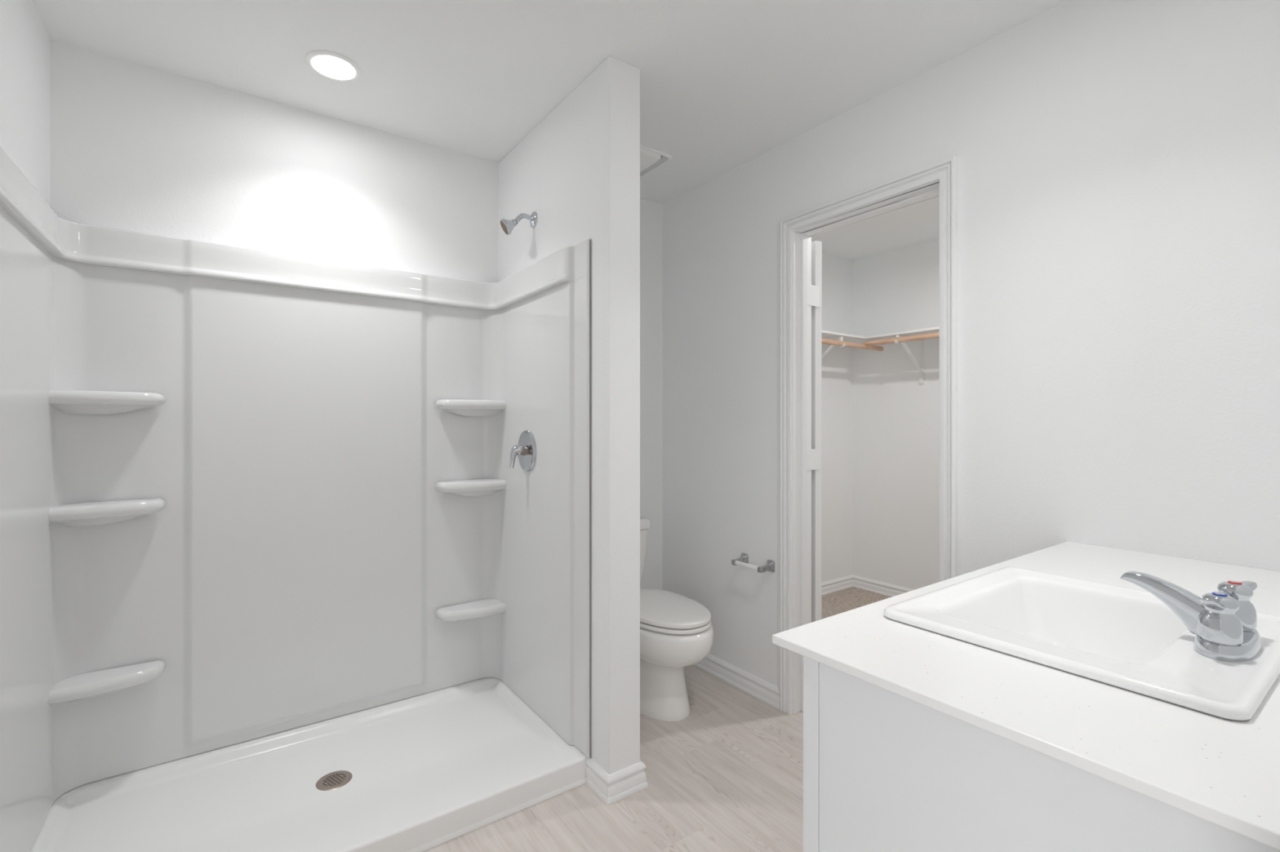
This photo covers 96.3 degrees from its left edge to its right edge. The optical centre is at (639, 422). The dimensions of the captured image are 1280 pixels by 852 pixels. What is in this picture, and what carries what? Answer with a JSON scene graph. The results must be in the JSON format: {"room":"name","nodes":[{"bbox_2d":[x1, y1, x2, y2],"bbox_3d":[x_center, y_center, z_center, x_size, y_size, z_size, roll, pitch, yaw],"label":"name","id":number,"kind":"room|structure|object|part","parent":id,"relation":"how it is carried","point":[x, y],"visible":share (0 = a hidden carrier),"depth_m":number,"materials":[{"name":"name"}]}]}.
{"room":"bathroom","nodes":[
{"label":"bathroom","id":0,"kind":"room"},
{"bbox_2d":[0,0,50,206],"bbox_3d":[-1.159,0.058,0.745,0.100,2.520,2.729,0,0,-36],"label":"wall","id":1,"kind":"structure","parent":0,"point":[24,41],"depth_m":1.59,"materials":[{"name":"white paint"}]},
{"bbox_2d":[50,40,852,590],"bbox_3d":[-0.149,0.058,3.074,4.251,2.520,0.164,0,0,-36],"label":"wall","id":2,"kind":"structure","parent":0,"point":[135,147],"depth_m":2.22,"materials":[{"name":"white paint"}]},
{"bbox_2d":[0,146,591,851],"bbox_3d":[-1.010,0.262,1.886,1.469,1.783,0.844,0,0,-36],"label":"shower surround","id":3,"kind":"object","parent":2,"relation":"attached to","point":[246,494],"visible":1,"depth_m":2.05,"materials":[{"name":"white plastic"}]},
{"bbox_3d":[-1.567,0.320,1.488,0.100,1.668,0.844,0,0,-36],"label":"panel","id":4,"kind":"part","parent":3,"relation":"part of","materials":[{"name":"white plastic"}]},
{"bbox_2d":[48,661,165,705],"bbox_3d":[-1.678,0.836,1.818,0.263,0.072,0.126,0,0,-36],"label":"corner shelf","id":5,"kind":"object","parent":3,"relation":"attached to","point":[86,684],"depth_m":1.81,"materials":[{"name":"white plastic"}]},
{"bbox_2d":[48,498,165,527],"bbox_3d":[-1.678,0.292,1.818,0.263,0.072,0.126,0,0,-36],"label":"corner shelf","id":6,"kind":"object","parent":3,"relation":"attached to","point":[68,513],"depth_m":1.80,"materials":[{"name":"white plastic"}]},
{"bbox_2d":[48,390,165,414],"bbox_3d":[-1.678,-0.060,1.818,0.263,0.072,0.126,0,0,-36],"label":"corner shelf","id":7,"kind":"object","parent":3,"relation":"attached to","point":[60,402],"depth_m":1.79,"materials":[{"name":"white plastic"}]},
{"bbox_3d":[-1.243,0.320,2.213,1.270,1.668,0.040,0,0,-36],"label":"panel","id":8,"kind":"part","parent":3,"relation":"part of","materials":[{"name":"white plastic"}]},
{"bbox_2d":[435,599,506,621],"bbox_3d":[-0.734,0.836,2.493,0.276,0.072,0.126,0,0,-36],"label":"corner shelf","id":9,"kind":"object","parent":3,"relation":"attached to","point":[463,610],"depth_m":2.48,"materials":[{"name":"white plastic"}]},
{"bbox_2d":[435,479,506,497],"bbox_3d":[-0.734,0.292,2.493,0.276,0.072,0.126,0,0,-36],"label":"corner shelf","id":10,"kind":"object","parent":3,"relation":"attached to","point":[444,487],"depth_m":2.48,"materials":[{"name":"white plastic"}]},
{"bbox_2d":[435,399,506,417],"bbox_3d":[-0.734,-0.060,2.493,0.276,0.072,0.126,0,0,-36],"label":"corner shelf","id":11,"kind":"object","parent":3,"relation":"attached to","point":[444,407],"depth_m":2.47,"materials":[{"name":"white plastic"}]},
{"bbox_2d":[509,430,536,471],"bbox_3d":[-0.489,0.117,2.312,0.078,0.168,0.168,0,0,-36],"label":"shower valve","id":12,"kind":"object","parent":3,"relation":"attached to","point":[526,449],"visible":1,"depth_m":2.30,"materials":[{"name":"silver metal"}]},
{"bbox_3d":[-0.501,0.138,2.304,0.048,0.096,0.045,0,0,-36],"label":"lever","id":13,"kind":"part","parent":12,"relation":"part of","materials":[{"name":"silver metal"}]},
{"bbox_3d":[-0.478,0.117,2.320,0.023,0.038,0.038,0,0,-36],"label":"stem","id":14,"kind":"part","parent":12,"relation":"part of","materials":[{"name":"silver metal"}]},
{"bbox_3d":[-0.453,0.320,2.284,0.100,1.668,0.844,0,0,-36],"label":"panel","id":15,"kind":"part","parent":3,"relation":"part of","materials":[{"name":"white plastic"}]},
{"bbox_2d":[821,336,845,359],"bbox_3d":[1.239,-0.410,3.850,0.034,0.305,0.312,0,0,-36],"label":"bracket","id":16,"kind":"object","parent":2,"relation":"attached to","point":[841,338],"visible":0.38,"depth_m":3.80,"materials":[{"name":"white metal"}]},
{"bbox_2d":[821,338,883,351],"bbox_3d":[1.405,-0.512,3.805,0.691,0.033,0.033,0,0,-36],"label":"closet rod","id":17,"kind":"object","parent":16,"relation":"attached to","point":[825,341],"visible":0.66,"depth_m":3.78,"materials":[{"name":"brown wood"}]},
{"bbox_2d":[821,329,873,343],"bbox_3d":[1.342,-0.570,3.928,0.831,0.016,0.305,0,0,-36],"label":"closet shelf","id":18,"kind":"object","parent":2,"relation":"attached to","point":[824,334],"visible":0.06,"depth_m":3.81,"materials":[{"name":"white paint"}]},
{"bbox_2d":[31,0,1066,261],"bbox_3d":[0.795,-1.242,-0.004,6.490,0.080,6.270,0,0,-36],"label":"ceiling","id":19,"kind":"structure","parent":0,"point":[724,84],"depth_m":1.89,"materials":[{"name":"white paint"}]},
{"bbox_2d":[305,49,361,81],"bbox_3d":[-1.033,-1.199,1.936,0.168,0.008,0.168,0,0,-36],"label":"recessed light","id":20,"kind":"object","parent":19,"relation":"in","point":[332,65],"visible":1,"depth_m":1.93,"materials":[{"name":"white plastic"}]},
{"bbox_2d":[640,144,672,177],"bbox_3d":[-0.032,-1.187,2.628,0.272,0.030,0.272,0,0,-36],"label":"exhaust fan","id":21,"kind":"object","parent":19,"relation":"attached to","point":[651,159],"visible":0.34,"depth_m":2.59,"materials":[{"name":"white plastic"}]},
{"bbox_2d":[640,155,668,175],"bbox_3d":[0.053,-1.198,2.688,0.040,0.006,0.222,0,0,-36],"label":"vent grille","id":22,"kind":"object","parent":21,"relation":"attached to","point":[662,160],"depth_m":2.66,"materials":[{"name":"white plastic"}]},
{"bbox_2d":[497,55,639,774],"bbox_3d":[-0.342,0.058,2.324,0.126,2.520,1.008,0,0,-36],"label":"wall partition","id":23,"kind":"structure","parent":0,"point":[578,169],"depth_m":1.93,"materials":[{"name":"white paint"}]},
{"bbox_2d":[499,211,537,235],"bbox_3d":[-0.492,-0.803,2.307,0.144,0.113,0.066,0,0,-31],"label":"showerhead","id":24,"kind":"object","parent":23,"relation":"attached to","point":[507,225],"visible":1,"depth_m":2.29,"materials":[{"name":"silver metal"}]},
{"bbox_3d":[-0.469,-0.820,2.317,0.088,0.050,0.019,0,0,-36],"label":"arm","id":25,"kind":"part","parent":24,"relation":"part of","materials":[{"name":"silver metal"}]},
{"bbox_2d":[585,758,648,805],"bbox_3d":[-0.311,1.196,2.281,0.162,0.083,0.938,0,0,-36],"label":"baseboard","id":26,"kind":"structure","parent":23,"relation":"attached to","point":[611,788],"depth_m":1.91,"materials":[{"name":"white paint"}]},
{"bbox_2d":[422,586,891,851],"bbox_3d":[0.604,1.272,2.019,4.451,0.092,2.755,0,0,-36],"label":"floor","id":27,"kind":"structure","parent":0,"point":[726,776],"depth_m":1.89,"materials":[{"name":"wood"}]},
{"bbox_2d":[30,677,587,851],"bbox_3d":[-1.011,1.197,1.888,1.466,0.082,0.832,0,0,-36],"label":"shower pan","id":28,"kind":"object","parent":27,"relation":"on","point":[420,773],"visible":1,"depth_m":1.86,"materials":[{"name":"white plastic"}]},
{"bbox_2d":[640,516,713,721],"bbox_3d":[0.024,0.860,2.600,0.362,0.755,0.772,0,0,-36],"label":"toilet","id":29,"kind":"object","parent":27,"relation":"on","point":[677,630],"visible":0.43,"depth_m":2.38,"materials":[{"name":"white ceramic"}]},
{"bbox_3d":[-0.145,0.693,2.836,0.340,0.320,0.191,0,0,-36],"label":"tank","id":30,"kind":"part","parent":29,"relation":"part of","materials":[{"name":"white ceramic"}]},
{"bbox_3d":[-0.141,0.507,2.830,0.362,0.049,0.206,0,0,-36],"label":"tank lid","id":31,"kind":"part","parent":29,"relation":"part of","materials":[{"name":"white ceramic"}]},
{"bbox_3d":[0.088,0.835,2.509,0.346,0.015,0.528,0,0,-36],"label":"seat","id":32,"kind":"part","parent":29,"relation":"part of","materials":[{"name":"white plastic"}]},
{"bbox_3d":[0.088,0.805,2.510,0.344,0.032,0.526,0,0,-36],"label":"seat lid","id":33,"kind":"part","parent":29,"relation":"part of","materials":[{"name":"white plastic"}]},
{"bbox_3d":[0.070,1.044,2.535,0.360,0.388,0.614,0,0,-36],"label":"bowl","id":34,"kind":"part","parent":29,"relation":"part of","materials":[{"name":"white ceramic"}]},
{"bbox_2d":[803,656,1279,851],"bbox_3d":[0.899,0.795,1.028,1.219,0.884,0.560,0,0,-36],"label":"vanity cabinet","id":35,"kind":"object","parent":27,"relation":"on","point":[884,771],"visible":0.41,"depth_m":0.71,"materials":[{"name":"white paint"}]},
{"bbox_3d":[0.756,0.795,1.229,1.219,0.884,0.027,0,0,-36],"label":"frame","id":36,"kind":"part","parent":35,"relation":"part of","materials":[{"name":"white paint"}]},
{"bbox_2d":[772,541,1279,850],"bbox_3d":[0.886,0.347,1.034,1.236,0.014,0.593,0,0,-36],"label":"countertop","id":37,"kind":"structure","parent":35,"relation":"on","point":[1224,773],"depth_m":0.70,"materials":[{"name":"stone"}]},
{"bbox_2d":[883,567,1279,720],"bbox_3d":[0.755,0.395,0.969,0.516,0.142,0.448,0,0,-36],"label":"sink","id":38,"kind":"object","parent":37,"relation":"in","point":[1126,638],"visible":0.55,"depth_m":1.02,"materials":[{"name":"white ceramic"}]},
{"bbox_2d":[1120,571,1262,662],"bbox_3d":[0.832,0.284,0.843,0.168,0.087,0.148,0,0,23],"label":"faucet","id":39,"kind":"object","parent":38,"relation":"on","point":[1223,624],"visible":1,"depth_m":0.82,"materials":[{"name":"silver metal"}]},
{"bbox_3d":[0.823,0.279,0.880,0.033,0.078,0.132,0,0,-36],"label":"spout","id":40,"kind":"part","parent":39,"relation":"part of","materials":[{"name":"silver metal"}]},
{"bbox_3d":[0.794,0.254,0.796,0.033,0.022,0.026,0,0,-24],"label":"handle lever","id":41,"kind":"part","parent":39,"relation":"part of","materials":[{"name":"silver metal"}]},
{"bbox_3d":[0.814,0.275,0.805,0.046,0.064,0.046,0,0,-36],"label":"handle","id":42,"kind":"part","parent":39,"relation":"part of","materials":[{"name":"silver metal"}]},
{"bbox_3d":[0.855,0.317,0.835,0.157,0.022,0.064,0,0,-36],"label":"plate","id":43,"kind":"part","parent":39,"relation":"part of","materials":[{"name":"silver metal"}]},
{"bbox_3d":[0.896,0.275,0.864,0.046,0.064,0.046,0,0,-36],"label":"handle","id":44,"kind":"part","parent":39,"relation":"part of","materials":[{"name":"silver metal"}]},
{"bbox_3d":[0.917,0.254,0.871,0.033,0.022,0.026,0,0,-18],"label":"handle lever","id":45,"kind":"part","parent":39,"relation":"part of","materials":[{"name":"silver metal"}]},
{"bbox_2d":[852,239,939,590],"bbox_3d":[2.374,0.058,3.283,0.100,2.520,2.755,0,0,-36],"label":"wall","id":46,"kind":"structure","parent":0,"point":[895,418],"depth_m":4.02,"materials":[{"name":"white paint"}]},
{"bbox_2d":[821,574,913,597],"bbox_3d":[1.910,1.184,2.961,1.031,0.083,2.540,0,0,-36],"label":"baseboard","id":47,"kind":"structure","parent":46,"relation":"attached to","point":[841,584],"depth_m":4.14,"materials":[{"name":"white paint"}]},
{"bbox_2d":[865,326,939,340],"bbox_3d":[2.128,-0.570,3.279,0.305,0.016,1.665,0,0,-36],"label":"closet shelf","id":48,"kind":"object","parent":46,"relation":"attached to","point":[932,330],"visible":0.23,"depth_m":3.67,"materials":[{"name":"white paint"}]},
{"bbox_2d":[893,334,924,384],"bbox_3d":[1.769,-0.410,3.771,0.318,0.305,0.034,0,0,-36],"label":"shelf bracket","id":49,"kind":"object","parent":46,"relation":"attached to","point":[921,370],"visible":0.8,"depth_m":3.84,"materials":[{"name":"white metal"}]},
{"bbox_2d":[863,332,939,346],"bbox_3d":[2.002,-0.528,3.209,0.033,0.033,1.656,0,0,-36],"label":"closet rod","id":50,"kind":"object","parent":49,"relation":"attached to","point":[931,335],"visible":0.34,"depth_m":3.64,"materials":[{"name":"brown wood"}]},
{"bbox_2d":[662,0,1279,688],"bbox_3d":[0.877,0.058,2.214,0.118,2.520,2.755,0,0,-36],"label":"wall","id":51,"kind":"structure","parent":0,"point":[1119,160],"depth_m":1.66,"materials":[{"name":"white paint"}]},
{"bbox_2d":[693,653,779,709],"bbox_3d":[0.361,1.196,2.818,0.018,0.083,0.844,0,0,-36],"label":"baseboard","id":52,"kind":"structure","parent":51,"relation":"attached to","point":[753,686],"depth_m":2.66,"materials":[{"name":"white paint"}]},
{"bbox_2d":[731,553,774,573],"bbox_3d":[0.501,0.635,2.571,0.078,0.052,0.200,0,0,-36],"label":"toilet paper holder","id":53,"kind":"object","parent":51,"relation":"attached to","point":[743,561],"visible":1,"depth_m":2.53,"materials":[{"name":"grey metal"}]},
{"bbox_3d":[0.456,0.635,2.635,0.078,0.052,0.042,0,0,-36],"label":"post","id":54,"kind":"part","parent":53,"relation":"part of","materials":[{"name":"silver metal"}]},
{"bbox_3d":[0.547,0.635,2.506,0.078,0.052,0.042,0,0,-36],"label":"post","id":55,"kind":"part","parent":53,"relation":"part of","materials":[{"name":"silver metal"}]},
{"bbox_2d":[807,240,821,622],"bbox_3d":[0.670,0.207,2.792,0.093,2.011,0.632,0,0,-18],"label":"door","id":56,"kind":"structure","parent":51,"relation":"in","point":[814,291],"depth_m":2.53,"materials":[{"name":"white paint"}]},
{"bbox_2d":[779,155,958,715],"bbox_3d":[0.869,0.184,2.208,0.140,2.108,0.736,0,0,-36],"label":"trim","id":57,"kind":"structure","parent":51,"relation":"attached to","point":[940,178],"depth_m":2.43,"materials":[{"name":"white paint"}]}
]}

